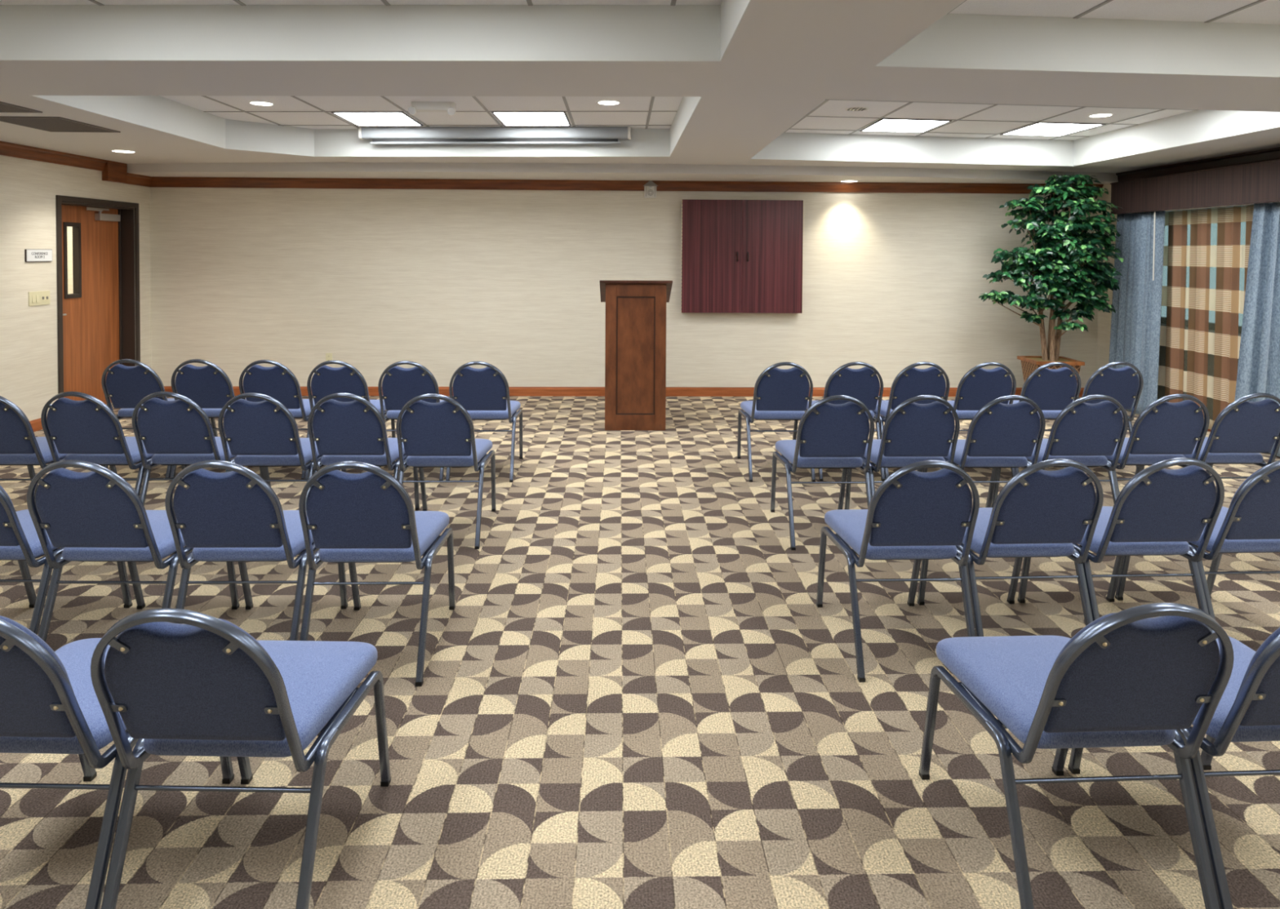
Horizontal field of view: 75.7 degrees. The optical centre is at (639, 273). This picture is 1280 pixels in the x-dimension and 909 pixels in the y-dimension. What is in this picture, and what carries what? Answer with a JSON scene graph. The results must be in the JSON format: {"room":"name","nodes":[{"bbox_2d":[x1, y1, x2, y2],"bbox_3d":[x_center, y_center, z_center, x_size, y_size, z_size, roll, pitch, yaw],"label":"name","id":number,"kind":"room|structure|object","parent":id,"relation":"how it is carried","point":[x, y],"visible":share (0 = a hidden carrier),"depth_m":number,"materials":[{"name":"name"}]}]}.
{"room":"conference room","nodes":[
{"label":"conference room","id":0,"kind":"room"},
{"bbox_2d":[0,155,151,421],"bbox_3d":[-5.312,0.042,3.042,0.200,2.900,11.942,0,1,-1],"label":"wall","id":1,"kind":"structure","parent":0,"point":[28,188],"depth_m":7.24,"materials":[{"name":"beige paint"}]},
{"bbox_2d":[29,417,42,431],"bbox_3d":[-5.212,1.442,3.076,0.016,0.101,11.932,0,1,-1],"label":"baseboard","id":2,"kind":"structure","parent":1,"relation":"attached to","point":[36,424],"depth_m":7.24,"materials":[{"name":"brown wood"}]},
{"bbox_2d":[24,248,52,262],"bbox_3d":[-5.308,-0.161,7.269,0.016,0.110,0.326,0,1,-1],"label":"room sign","id":3,"kind":"object","parent":1,"relation":"attached to","point":[30,255],"visible":1,"depth_m":7.25,"materials":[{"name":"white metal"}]},
{"bbox_2d":[28,290,49,306],"bbox_3d":[-5.307,0.217,7.259,0.020,0.123,0.258,0,1,-1],"label":"switch plate","id":4,"kind":"object","parent":1,"relation":"attached to","point":[35,298],"visible":1,"depth_m":7.25,"materials":[{"name":"beige plastic"}]},
{"bbox_2d":[0,141,151,186],"bbox_3d":[-5.177,-0.892,3.007,0.058,0.202,11.912,0,1,-1],"label":"trim","id":5,"kind":"structure","parent":1,"relation":"attached to","point":[112,171],"depth_m":7.77,"materials":[{"name":"brown wood"}]},
{"bbox_2d":[55,195,140,404],"bbox_3d":[-5.431,0.314,8.149,0.218,2.095,1.270,0,1,-1],"label":"door","id":6,"kind":"structure","parent":1,"relation":"in","point":[98,243],"depth_m":8.29,"materials":[{"name":"brown wood"}]},
{"bbox_2d":[150,186,1100,387],"bbox_3d":[-0.096,-0.086,9.218,10.934,2.900,0.150,0,1,-1],"label":"wall","id":7,"kind":"structure","parent":0,"point":[441,281],"depth_m":9.12,"materials":[{"name":"beige paint"}]},
{"bbox_2d":[325,353,332,361],"bbox_3d":[-3.432,0.934,9.082,0.072,0.114,0.008,0,1,-1],"label":"wall outlet","id":8,"kind":"object","parent":7,"relation":"attached to","point":[328,356],"visible":0.76,"depth_m":9.08,"materials":[{"name":"beige plastic"}]},
{"bbox_2d":[164,386,1084,396],"bbox_3d":[-0.102,1.315,9.171,10.534,0.101,0.016,0,1,-1],"label":"baseboard","id":9,"kind":"structure","parent":7,"relation":"attached to","point":[373,391],"depth_m":9.16,"materials":[{"name":"brown wood"}]},
{"bbox_2d":[150,176,1103,194],"bbox_3d":[-0.088,-0.973,9.093,10.534,0.110,0.055,0,1,-1],"label":"trim","id":10,"kind":"structure","parent":7,"relation":"attached to","point":[168,182],"depth_m":9.07,"materials":[{"name":"brown wood"}]},
{"bbox_2d":[643,180,657,198],"bbox_3d":[0.115,-0.935,9.095,0.170,0.193,0.064,0,1,-1],"label":"fire alarm","id":11,"kind":"object","parent":7,"relation":"attached to","point":[650,188],"visible":1,"depth_m":9.08,"materials":[{"name":"white plastic"}]},
{"bbox_2d":[680,199,804,313],"bbox_3d":[1.125,-0.190,9.089,1.342,1.245,0.156,0,1,-1],"label":"upper cabinet","id":12,"kind":"object","parent":7,"relation":"attached to","point":[739,256],"visible":1,"depth_m":9.05,"materials":[{"name":"brown wood"}]},
{"bbox_2d":[0,395,1279,908],"bbox_3d":[0.045,1.569,3.214,11.134,0.100,12.342,0,1,-1],"label":"floor","id":13,"kind":"structure","parent":0,"point":[636,692],"depth_m":2.73,"materials":[{"name":"carpet"}]},
{"bbox_2d":[0,395,106,496],"bbox_3d":[-3.468,1.034,4.686,0.464,0.855,0.774,0,1,-1],"label":"banquet chair","id":14,"kind":"object","parent":13,"relation":"on","point":[19,445],"visible":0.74,"depth_m":4.44,"materials":[{"name":"blue fabric"}]},
{"bbox_2d":[0,485,132,635],"bbox_3d":[-2.499,1.075,3.301,0.464,0.855,0.774,0,1,0],"label":"banquet chair","id":15,"kind":"object","parent":13,"relation":"on","point":[20,541],"visible":0.59,"depth_m":3.13,"materials":[{"name":"blue fabric"}]},
{"bbox_2d":[40,391,186,497],"bbox_3d":[-2.986,1.036,4.699,0.464,0.855,0.774,0,1,0],"label":"banquet chair","id":16,"kind":"object","parent":13,"relation":"on","point":[88,430],"visible":0.66,"depth_m":4.42,"materials":[{"name":"blue fabric"}]},
{"bbox_2d":[0,616,234,908],"bbox_3d":[-1.455,1.111,2.099,0.464,0.855,0.774,0,1,1],"label":"banquet chair","id":17,"kind":"object","parent":13,"relation":"on","point":[50,704],"visible":0.73,"depth_m":1.87,"materials":[{"name":"blue fabric"}]},
{"bbox_2d":[26,460,239,642],"bbox_3d":[-2.014,1.077,3.293,0.464,0.855,0.774,0,1,0],"label":"banquet chair","id":18,"kind":"object","parent":13,"relation":"on","point":[96,515],"visible":0.83,"depth_m":3.03,"materials":[{"name":"blue fabric"}]},
{"bbox_2d":[101,359,210,478],"bbox_3d":[-3.517,1.000,5.995,0.464,0.855,0.774,0,1,-1],"label":"banquet chair","id":19,"kind":"object","parent":13,"relation":"on","point":[126,386],"visible":0.48,"depth_m":5.69,"materials":[{"name":"blue fabric"}]},
{"bbox_2d":[131,391,264,506],"bbox_3d":[-2.515,1.038,4.710,0.464,0.855,0.774,0,1,-1],"label":"banquet chair","id":20,"kind":"object","parent":13,"relation":"on","point":[179,432],"visible":0.7,"depth_m":4.43,"materials":[{"name":"blue fabric"}]},
{"bbox_2d":[169,359,246,478],"bbox_3d":[-3.046,1.002,6.007,0.464,0.855,0.774,0,1,-1],"label":"banquet chair","id":21,"kind":"object","parent":13,"relation":"on","point":[208,386],"visible":0.55,"depth_m":5.71,"materials":[{"name":"blue fabric"}]},
{"bbox_2d":[90,608,391,908],"bbox_3d":[-0.978,1.114,2.091,0.464,0.855,0.774,0,1,1],"label":"banquet chair","id":22,"kind":"object","parent":13,"relation":"on","point":[203,686],"visible":1,"depth_m":1.85,"materials":[{"name":"blue fabric"}]},
{"bbox_2d":[164,460,347,640],"bbox_3d":[-1.524,1.080,3.300,0.464,0.855,0.774,0,1,-1],"label":"banquet chair","id":23,"kind":"object","parent":13,"relation":"on","point":[236,515],"visible":0.84,"depth_m":3.04,"materials":[{"name":"blue fabric"}]},
{"bbox_2d":[239,360,316,479],"bbox_3d":[-2.573,1.005,5.999,0.464,0.855,0.774,0,1,-1],"label":"banquet chair","id":24,"kind":"object","parent":13,"relation":"on","point":[277,382],"visible":0.52,"depth_m":5.70,"materials":[{"name":"blue fabric"}]},
{"bbox_2d":[217,392,340,507],"bbox_3d":[-2.047,1.042,4.692,0.464,0.855,0.774,0,1,-1],"label":"banquet chair","id":25,"kind":"object","parent":13,"relation":"on","point":[264,434],"visible":0.77,"depth_m":4.42,"materials":[{"name":"blue fabric"}]},
{"bbox_2d":[304,360,395,479],"bbox_3d":[-2.100,1.008,5.990,0.464,0.855,0.774,0,1,-1],"label":"banquet chair","id":26,"kind":"object","parent":13,"relation":"on","point":[326,380],"visible":0.49,"depth_m":5.68,"materials":[{"name":"blue fabric"}]},
{"bbox_2d":[307,392,419,511],"bbox_3d":[-1.577,1.044,4.704,0.464,0.855,0.774,0,1,-1],"label":"banquet chair","id":27,"kind":"object","parent":13,"relation":"on","point":[355,430],"visible":0.85,"depth_m":4.43,"materials":[{"name":"blue fabric"}]},
{"bbox_2d":[298,461,455,686],"bbox_3d":[-1.040,1.083,3.297,0.464,0.855,0.774,0,1,-1],"label":"banquet chair","id":28,"kind":"object","parent":13,"relation":"on","point":[369,517],"visible":0.98,"depth_m":3.04,"materials":[{"name":"blue fabric"}]},
{"bbox_2d":[377,360,444,480],"bbox_3d":[-1.607,1.011,5.983,0.464,0.855,0.774,0,1,-1],"label":"banquet chair","id":29,"kind":"object","parent":13,"relation":"on","point":[400,385],"visible":0.53,"depth_m":5.68,"materials":[{"name":"blue fabric"}]},
{"bbox_2d":[395,393,495,549],"bbox_3d":[-1.103,1.047,4.695,0.464,0.855,0.774,0,1,-1],"label":"banquet chair","id":30,"kind":"object","parent":13,"relation":"on","point":[438,434],"visible":1,"depth_m":4.43,"materials":[{"name":"blue fabric"}]},
{"bbox_2d":[445,361,522,482],"bbox_3d":[-1.119,1.014,5.985,0.464,0.855,0.774,0,1,-1],"label":"banquet chair","id":31,"kind":"object","parent":13,"relation":"on","point":[483,393],"visible":0.8,"depth_m":5.71,"materials":[{"name":"blue fabric"}]},
{"bbox_2d":[599,280,672,431],"bbox_3d":[-0.044,0.730,7.597,0.651,1.353,0.515,0,1,-1],"label":"lectern","id":32,"kind":"object","parent":13,"relation":"on","point":[635,323],"visible":1,"depth_m":7.39,"materials":[{"name":"brown wood"}]},
{"bbox_2d":[737,361,815,482],"bbox_3d":[0.993,1.025,6.037,0.464,0.855,0.774,0,1,-1],"label":"banquet chair","id":33,"kind":"object","parent":13,"relation":"on","point":[779,394],"visible":0.84,"depth_m":5.77,"materials":[{"name":"blue fabric"}]},
{"bbox_2d":[770,395,874,550],"bbox_3d":[1.044,1.058,4.719,0.464,0.855,0.774,0,1,-1],"label":"banquet chair","id":34,"kind":"object","parent":13,"relation":"on","point":[829,436],"visible":0.97,"depth_m":4.46,"materials":[{"name":"blue fabric"}]},
{"bbox_2d":[804,361,885,481],"bbox_3d":[1.492,1.027,6.070,0.464,0.855,0.774,0,1,-1],"label":"banquet chair","id":35,"kind":"object","parent":13,"relation":"on","point":[863,384],"visible":0.47,"depth_m":5.77,"materials":[{"name":"blue fabric"}]},
{"bbox_2d":[816,460,979,682],"bbox_3d":[1.042,1.093,3.359,0.464,0.855,0.774,0,1,-2],"label":"banquet chair","id":36,"kind":"object","parent":13,"relation":"on","point":[914,515],"visible":0.99,"depth_m":3.10,"materials":[{"name":"blue fabric"}]},
{"bbox_2d":[844,395,959,509],"bbox_3d":[1.509,1.061,4.740,0.464,0.855,0.774,0,1,-1],"label":"banquet chair","id":37,"kind":"object","parent":13,"relation":"on","point":[913,433],"visible":0.73,"depth_m":4.46,"materials":[{"name":"blue fabric"}]},
{"bbox_2d":[872,361,949,479],"bbox_3d":[1.964,1.029,6.092,0.464,0.855,0.774,0,1,-1],"label":"banquet chair","id":38,"kind":"object","parent":13,"relation":"on","point":[911,382],"visible":0.51,"depth_m":5.79,"materials":[{"name":"blue fabric"}]},
{"bbox_2d":[946,362,1016,477],"bbox_3d":[2.431,1.031,6.093,0.464,0.855,0.774,0,1,-1],"label":"banquet chair","id":39,"kind":"object","parent":13,"relation":"on","point":[979,386],"visible":0.54,"depth_m":5.79,"materials":[{"name":"blue fabric"}]},
{"bbox_2d":[922,395,1045,545],"bbox_3d":[1.975,1.063,4.752,0.464,0.855,0.774,0,1,-1],"label":"banquet chair","id":40,"kind":"object","parent":13,"relation":"on","point":[999,435],"visible":0.74,"depth_m":4.48,"materials":[{"name":"blue fabric"}]},
{"bbox_2d":[917,458,1103,636],"bbox_3d":[1.516,1.095,3.391,0.464,0.855,0.774,0,1,-3],"label":"banquet chair","id":41,"kind":"object","parent":13,"relation":"on","point":[1038,513],"visible":0.84,"depth_m":3.13,"materials":[{"name":"blue fabric"}]},
{"bbox_2d":[1008,362,1081,474],"bbox_3d":[2.898,1.034,6.115,0.464,0.855,0.774,0,1,-1],"label":"banquet chair","id":42,"kind":"object","parent":13,"relation":"on","point":[1052,390],"visible":0.49,"depth_m":5.81,"materials":[{"name":"blue fabric"}]},
{"bbox_2d":[978,173,1123,382],"bbox_3d":[4.194,0.189,8.436,1.354,2.441,0.911,1,2,20],"label":"ficus tree","id":43,"kind":"object","parent":13,"relation":"on","point":[1070,263],"visible":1,"depth_m":8.27,"materials":[{"name":"green plant"}]},
{"bbox_2d":[991,394,1128,507],"bbox_3d":[2.440,1.065,4.784,0.464,0.855,0.774,0,1,-1],"label":"banquet chair","id":44,"kind":"object","parent":13,"relation":"on","point":[1083,433],"visible":0.76,"depth_m":4.50,"materials":[{"name":"blue fabric"}]},
{"bbox_2d":[919,603,1234,908],"bbox_3d":[1.103,1.125,2.145,0.464,0.855,0.774,0,1,-3],"label":"banquet chair","id":45,"kind":"object","parent":13,"relation":"on","point":[1131,677],"visible":1,"depth_m":1.91,"materials":[{"name":"blue fabric"}]},
{"bbox_2d":[1040,361,1143,466],"bbox_3d":[3.367,1.035,6.167,0.464,0.855,0.774,0,1,-1],"label":"banquet chair","id":46,"kind":"object","parent":13,"relation":"on","point":[1122,384],"visible":0.47,"depth_m":5.86,"materials":[{"name":"blue fabric"}]},
{"bbox_2d":[1017,457,1224,631],"bbox_3d":[1.987,1.097,3.417,0.464,0.855,0.774,0,1,-3],"label":"banquet chair","id":47,"kind":"object","parent":13,"relation":"on","point":[1160,510],"visible":0.84,"depth_m":3.15,"materials":[{"name":"blue fabric"}]},
{"bbox_2d":[1104,393,1209,494],"bbox_3d":[2.908,1.067,4.825,0.464,0.855,0.774,0,1,-1],"label":"banquet chair","id":48,"kind":"object","parent":13,"relation":"on","point":[1164,430],"visible":0.6,"depth_m":4.54,"materials":[{"name":"blue fabric"}]},
{"bbox_2d":[1067,627,1279,908],"bbox_3d":[1.578,1.126,2.177,0.464,0.855,0.774,0,1,-3],"label":"banquet chair","id":49,"kind":"object","parent":13,"relation":"on","point":[1248,709],"visible":0.56,"depth_m":1.96,"materials":[{"name":"blue fabric"}]},
{"bbox_2d":[1115,460,1279,619],"bbox_3d":[2.458,1.099,3.454,0.464,0.855,0.774,0,1,-3],"label":"banquet chair","id":50,"kind":"object","parent":13,"relation":"on","point":[1251,524],"visible":0.62,"depth_m":3.21,"materials":[{"name":"blue fabric"}]},
{"bbox_2d":[1141,392,1279,479],"bbox_3d":[3.377,1.068,4.867,0.464,0.855,0.774,0,1,-1],"label":"banquet chair","id":51,"kind":"object","parent":13,"relation":"on","point":[1244,429],"visible":0.62,"depth_m":4.59,"materials":[{"name":"blue fabric"}]},
{"bbox_2d":[0,0,1279,173],"bbox_3d":[0.065,-1.111,2.960,10.534,0.298,11.570,0,1,-1],"label":"ceiling","id":52,"kind":"structure","parent":0,"point":[784,58],"depth_m":4.39,"materials":[{"name":"white paint"}]},
{"bbox_2d":[0,101,42,112],"bbox_3d":[-4.109,-1.032,4.945,0.540,0.008,0.700,0,1,-1],"label":"ceiling vent","id":53,"kind":"object","parent":52,"relation":"in","point":[4,107],"visible":1,"depth_m":5.18,"materials":[{"name":"grey metal"}]},
{"bbox_2d":[0,115,120,132],"bbox_3d":[-4.144,-1.055,5.829,0.515,0.008,0.670,0,1,-1],"label":"ceiling vent","id":54,"kind":"object","parent":52,"relation":"in","point":[52,124],"visible":1,"depth_m":5.81,"materials":[{"name":"grey metal"}]},
{"bbox_2d":[110,149,136,152],"bbox_3d":[-4.640,-1.098,7.392,0.200,0.005,0.200,0,1,-1],"label":"recessed light","id":55,"kind":"object","parent":52,"relation":"in","point":[114,150],"visible":1,"depth_m":7.39,"materials":[{"name":"white plastic"}]},
{"bbox_2d":[31,95,702,156],"bbox_3d":[-1.640,-1.199,6.194,3.912,0.288,3.173,0,1,-1],"label":"trim","id":56,"kind":"structure","parent":52,"relation":"attached to","point":[158,113],"depth_m":7.46,"materials":[{"name":"white paint"}]},
{"bbox_2d":[0,0,751,61],"bbox_3d":[-1.513,-1.092,2.031,3.865,0.288,3.790,0,1,-1],"label":"ceiling recess","id":57,"kind":"structure","parent":52,"relation":"attached to","point":[299,33],"depth_m":3.83,"materials":[{"name":"white paint"}]},
{"bbox_2d":[127,162,1118,184],"bbox_3d":[-0.076,-1.187,8.649,10.534,0.342,0.932,0,1,-1],"label":"ceiling strip","id":58,"kind":"object","parent":52,"relation":"attached to","point":[572,171],"visible":0.3,"depth_m":8.40,"materials":[{"name":"white paint"}]},
{"bbox_2d":[840,180,858,182],"bbox_3d":[2.282,-1.008,8.976,0.200,0.005,0.200,0,1,-1],"label":"recessed light","id":59,"kind":"object","parent":58,"relation":"attached to","point":[842,180],"visible":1,"depth_m":8.98,"materials":[{"name":"white plastic"}]},
{"bbox_2d":[750,98,1279,166],"bbox_3d":[2.693,-1.181,6.457,3.352,0.288,3.414,0,1,-1],"label":"ceiling recess side","id":60,"kind":"structure","parent":52,"relation":"attached to","point":[1193,126],"depth_m":7.85,"materials":[{"name":"white paint"}]},
{"bbox_2d":[874,0,1279,77],"bbox_3d":[2.809,-1.071,2.196,3.325,0.288,3.905,0,1,-1],"label":"ceiling recess","id":61,"kind":"structure","parent":52,"relation":"attached to","point":[953,41],"depth_m":3.98,"materials":[{"name":"white paint"}]},
{"bbox_2d":[0,0,1279,140],"bbox_3d":[0.061,-1.240,3.143,10.534,0.030,11.942,0,1,-1],"label":"ceiling tiles","id":62,"kind":"structure","parent":0,"point":[1268,11],"depth_m":6.33,"materials":[{"name":"white tile"}]},
{"bbox_2d":[248,101,274,106],"bbox_3d":[-2.939,-1.322,6.391,0.184,0.005,0.184,0,1,-1],"label":"recessed light","id":63,"kind":"object","parent":62,"relation":"attached to","point":[256,103],"visible":1,"depth_m":6.38,"materials":[{"name":"white plastic"}]},
{"bbox_2d":[331,111,422,125],"bbox_3d":[-2.254,-1.334,7.101,0.602,0.009,0.750,0,1,-1],"label":"ceiling light panel","id":64,"kind":"object","parent":62,"relation":"attached to","point":[357,118],"visible":1,"depth_m":7.08,"materials":[{"name":"white plastic"}]},
{"bbox_2d":[88,0,676,5],"bbox_3d":[-1.514,-1.204,2.021,3.862,0.005,3.776,0,1,-1],"label":"trim","id":65,"kind":"structure","parent":62,"relation":"attached to","point":[385,2],"depth_m":3.78,"materials":[{"name":"silver metal"}]},
{"bbox_2d":[407,101,456,115],"bbox_3d":[-1.592,-1.265,6.337,0.365,0.101,0.150,0,1,-1],"label":"emergency light","id":66,"kind":"object","parent":62,"relation":"attached to","point":[415,106],"visible":1,"depth_m":6.29,"materials":[{"name":"white plastic"}]},
{"bbox_2d":[200,95,676,128],"bbox_3d":[-1.635,-1.311,6.180,3.906,0.005,3.129,0,1,-1],"label":"trim","id":67,"kind":"structure","parent":62,"relation":"attached to","point":[568,111],"depth_m":6.74,"materials":[{"name":"silver metal"}]},
{"bbox_2d":[358,126,631,144],"bbox_3d":[-1.337,-1.268,7.574,2.510,0.154,0.110,0,1,3],"label":"projection screen","id":68,"kind":"object","parent":62,"relation":"attached to","point":[455,135],"visible":1,"depth_m":7.53,"materials":[{"name":"grey metal"}]},
{"bbox_2d":[491,111,570,125],"bbox_3d":[-0.916,-1.325,7.048,0.605,0.009,0.756,0,1,-1],"label":"ceiling light panel","id":69,"kind":"object","parent":62,"relation":"attached to","point":[506,118],"visible":1,"depth_m":7.03,"materials":[{"name":"white plastic"}]},
{"bbox_2d":[596,100,620,105],"bbox_3d":[-0.239,-1.303,6.274,0.184,0.005,0.184,0,1,-1],"label":"recessed light","id":70,"kind":"object","parent":62,"relation":"attached to","point":[601,102],"visible":1,"depth_m":6.26,"materials":[{"name":"white plastic"}]},
{"bbox_2d":[844,106,868,111],"bbox_3d":[1.709,-1.298,6.488,0.184,0.010,0.184,0,1,-1],"label":"recessed light","id":71,"kind":"object","parent":62,"relation":"attached to","point":[851,108],"visible":1,"depth_m":6.48,"materials":[{"name":"white plastic"}]},
{"bbox_2d":[859,118,951,133],"bbox_3d":[2.343,-1.313,7.306,0.624,0.009,0.762,0,1,-1],"label":"ceiling light panel","id":72,"kind":"object","parent":62,"relation":"attached to","point":[883,125],"visible":1,"depth_m":7.28,"materials":[{"name":"white plastic"}]},
{"bbox_2d":[783,98,1198,139],"bbox_3d":[2.698,-1.293,6.455,3.344,0.005,3.348,0,1,-1],"label":"trim","id":73,"kind":"structure","parent":62,"relation":"attached to","point":[827,100],"depth_m":6.91,"materials":[{"name":"silver metal"}]},
{"bbox_2d":[1000,122,1106,136],"bbox_3d":[3.725,-1.310,7.482,0.624,0.009,0.807,0,1,-1],"label":"ceiling light panel","id":74,"kind":"object","parent":62,"relation":"attached to","point":[1037,129],"visible":1,"depth_m":7.46,"materials":[{"name":"white plastic"}]},
{"bbox_2d":[1088,113,1113,117],"bbox_3d":[3.761,-1.292,6.720,0.184,0.005,0.184,0,1,-1],"label":"recessed light","id":75,"kind":"object","parent":62,"relation":"attached to","point":[1097,115],"visible":1,"depth_m":6.72,"materials":[{"name":"white plastic"}]},
{"bbox_2d":[947,0,1266,22],"bbox_3d":[2.811,-1.184,2.184,3.325,0.005,3.887,0,1,-1],"label":"trim","id":76,"kind":"structure","parent":62,"relation":"attached to","point":[1101,4],"depth_m":3.82,"materials":[{"name":"silver metal"}]},
{"bbox_2d":[1097,182,1240,420],"bbox_3d":[5.419,0.097,3.310,0.200,2.900,11.942,0,1,-1],"label":"wall","id":77,"kind":"structure","parent":0,"point":[1104,318],"depth_m":9.08,"materials":[{"name":"beige paint"}]},
{"bbox_2d":[1110,159,1279,214],"bbox_3d":[5.098,-0.725,6.449,0.294,0.331,4.275,0,1,-1],"label":"window valance","id":78,"kind":"object","parent":77,"relation":"attached to","point":[1249,184],"visible":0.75,"depth_m":7.24,"materials":[{"name":"brown fabric"}]},
{"bbox_2d":[1108,210,1165,414],"bbox_3d":[5.018,0.396,8.316,0.120,2.018,0.778,0,1,-1],"label":"drape","id":79,"kind":"object","parent":78,"relation":"hanging from","point":[1135,324],"visible":0.87,"depth_m":8.21,"materials":[{"name":"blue fabric"}]},
{"bbox_2d":[1152,211,1155,280],"bbox_3d":[4.941,-0.269,7.910,0.012,0.670,0.012,1,2,21],"label":"wand","id":80,"kind":"object","parent":78,"relation":"hanging from","point":[1154,211],"visible":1,"depth_m":7.91,"materials":[{"name":"white plastic"}]},
{"bbox_2d":[1234,201,1279,457],"bbox_3d":[5.075,0.451,6.172,0.126,2.018,1.691,0,1,-1],"label":"drape","id":81,"kind":"object","parent":78,"relation":"hanging from","point":[1259,360],"visible":0.71,"depth_m":6.69,"materials":[{"name":"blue fabric"}]},
{"bbox_2d":[1115,146,1279,182],"bbox_3d":[5.299,-0.860,3.091,0.060,0.150,11.560,0,1,-1],"label":"trim","id":82,"kind":"structure","parent":77,"relation":"attached to","point":[1273,153],"depth_m":7.54,"materials":[{"name":"brown wood"}]},
{"bbox_2d":[1157,204,1253,430],"bbox_3d":[5.159,0.410,7.430,0.045,2.000,1.782,0,1,-1],"label":"sheer curtain","id":83,"kind":"object","parent":77,"relation":"hanging from","point":[1228,255],"visible":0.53,"depth_m":7.53,"materials":[{"name":"fabric"}]},
{"bbox_2d":[1160,204,1253,336],"bbox_3d":[5.311,-0.045,7.085,0.230,1.210,3.360,0,1,-1],"label":"window","id":84,"kind":"structure","parent":77,"relation":"in","point":[1213,226],"depth_m":7.61,"materials":[{"name":"grey glass"}]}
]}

